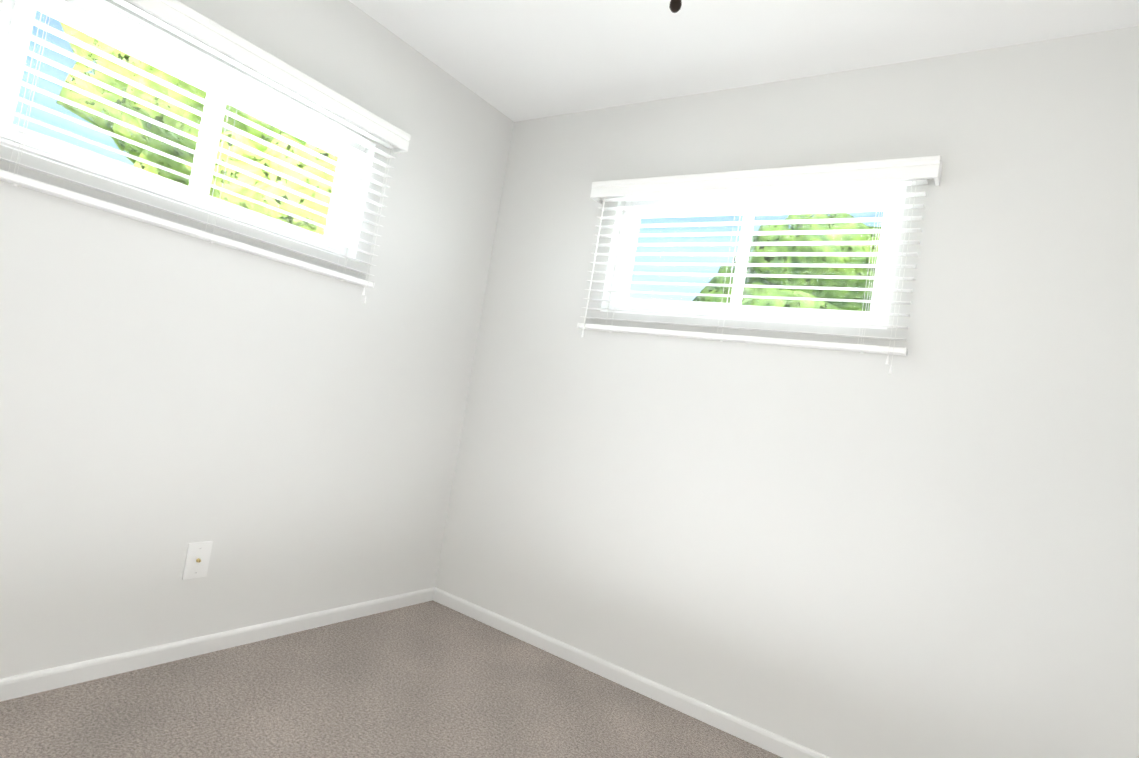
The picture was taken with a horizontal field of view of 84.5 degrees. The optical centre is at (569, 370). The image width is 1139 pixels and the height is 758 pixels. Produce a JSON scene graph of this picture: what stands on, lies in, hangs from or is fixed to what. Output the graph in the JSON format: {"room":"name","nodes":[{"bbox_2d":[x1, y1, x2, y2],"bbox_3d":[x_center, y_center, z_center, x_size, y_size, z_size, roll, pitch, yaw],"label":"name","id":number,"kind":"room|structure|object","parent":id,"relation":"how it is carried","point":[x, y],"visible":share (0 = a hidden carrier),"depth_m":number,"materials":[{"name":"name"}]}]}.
{"room":"empty bedroom","nodes":[
{"label":"empty bedroom","id":0,"kind":"room"},
{"bbox_2d":[0,0,513,678],"bbox_3d":[-1.437,-0.293,1.862,0.150,2.440,3.250,7,-3,34],"label":"wall","id":1,"kind":"structure","parent":0,"point":[284,438],"depth_m":2.21,"materials":[{"name":"paint"}]},
{"bbox_2d":[0,0,365,257],"bbox_3d":[-1.225,-0.766,2.123,0.093,0.484,1.146,7,-3,34],"label":"window","id":2,"kind":"structure","parent":1,"relation":"in","point":[41,147],"depth_m":2.02,"materials":[{"name":"white plastic"}]},
{"bbox_2d":[0,0,396,302],"bbox_3d":[-1.123,-0.708,2.045,0.065,0.718,1.291,7,-3,34],"label":"window blind","id":3,"kind":"object","parent":2,"relation":"attached to","point":[26,182],"visible":0.81,"depth_m":1.94,"materials":[{"name":"white plastic"}]},
{"bbox_2d":[182,541,212,579],"bbox_3d":[-1.265,0.647,2.138,0.020,0.122,0.078,7,-3,34],"label":"outlet","id":4,"kind":"object","parent":1,"relation":"attached to","point":[197,559],"visible":1,"depth_m":2.14,"materials":[{"name":"white plastic"}]},
{"bbox_2d":[0,587,434,701],"bbox_3d":[-1.521,0.898,1.821,0.012,0.060,3.100,7,-3,34],"label":"baseboard","id":5,"kind":"structure","parent":1,"relation":"attached to","point":[20,685],"depth_m":2.14,"materials":[{"name":"white paint"}]},
{"bbox_2d":[127,0,410,152],"bbox_3d":[-1.064,-1.030,2.057,0.083,0.072,1.345,7,-3,34],"label":"valance","id":6,"kind":"object","parent":1,"relation":"attached to","point":[194,23],"visible":1,"depth_m":2.09,"materials":[{"name":"white plastic"}]},
{"bbox_2d":[0,600,781,757],"bbox_3d":[-0.188,1.151,0.888,3.600,0.100,3.400,7,-3,34],"label":"floor","id":7,"kind":"structure","parent":0,"point":[431,679],"depth_m":2.05,"materials":[{"name":"carpet"}]},
{"bbox_2d":[348,0,1138,121],"bbox_3d":[0.220,-1.353,1.011,3.600,0.100,3.400,7,-3,34],"label":"ceiling","id":8,"kind":"structure","parent":0,"point":[517,60],"depth_m":2.30,"materials":[{"name":"white paint"}]},
{"bbox_2d":[669,0,681,12],"bbox_3d":[0.183,-0.923,0.948,1.059,0.764,1.042,7,-3,34],"label":"ceiling fan","id":9,"kind":"object","parent":8,"relation":"hanging from","point":[675,6],"visible":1,"depth_m":0.94,"materials":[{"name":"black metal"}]},
{"bbox_2d":[435,26,1138,757],"bbox_3d":[0.912,0.111,2.288,3.600,2.440,0.150,7,-3,34],"label":"wall","id":10,"kind":"structure","parent":0,"point":[927,546],"depth_m":2.12,"materials":[{"name":"paint"}]},
{"bbox_2d":[433,587,829,757],"bbox_3d":[0.676,1.273,2.164,3.300,0.060,0.012,7,-3,34],"label":"baseboard","id":11,"kind":"structure","parent":10,"relation":"attached to","point":[769,741],"depth_m":2.44,"materials":[{"name":"white paint"}]},
{"bbox_2d":[608,186,906,329],"bbox_3d":[0.704,-0.450,2.545,1.146,0.529,0.093,7,-3,34],"label":"window","id":12,"kind":"structure","parent":10,"relation":"in","point":[823,316],"depth_m":2.48,"materials":[{"name":"white plastic"}]},
{"bbox_2d":[577,179,930,373],"bbox_3d":[0.620,-0.404,2.433,1.291,0.718,0.065,7,-3,34],"label":"window blind","id":13,"kind":"object","parent":12,"relation":"attached to","point":[860,348],"visible":0.85,"depth_m":2.35,"materials":[{"name":"white plastic"}]},
{"bbox_2d":[590,155,941,203],"bbox_3d":[0.668,-0.729,2.442,1.345,0.072,0.083,7,-3,34],"label":"valance","id":14,"kind":"object","parent":10,"relation":"attached to","point":[916,168],"visible":1,"depth_m":2.32,"materials":[{"name":"white plastic"}]},
{"label":"outside","id":15,"kind":"structure","parent":0,"visible":0},
{"bbox_3d":[-0.619,2.234,21.094,100.000,0.180,110.000,7,-3,34],"label":"ground","id":16,"kind":"structure","parent":15,"visible":0},
{"bbox_2d":[56,21,338,235],"bbox_3d":[-4.798,-2.158,10.522,6.052,6.113,6.396,7,-3,34],"label":"maple tree","id":17,"kind":"object","parent":16,"relation":"on","point":[140,122],"depth_m":8.15,"materials":[{"name":"green plant"}]},
{"bbox_2d":[692,212,880,310],"bbox_3d":[3.826,-0.161,11.750,4.906,5.069,4.621,7,-3,34],"label":"oak tree","id":18,"kind":"object","parent":16,"relation":"on","point":[795,259],"depth_m":10.05,"materials":[{"name":"green plant"}]}
]}

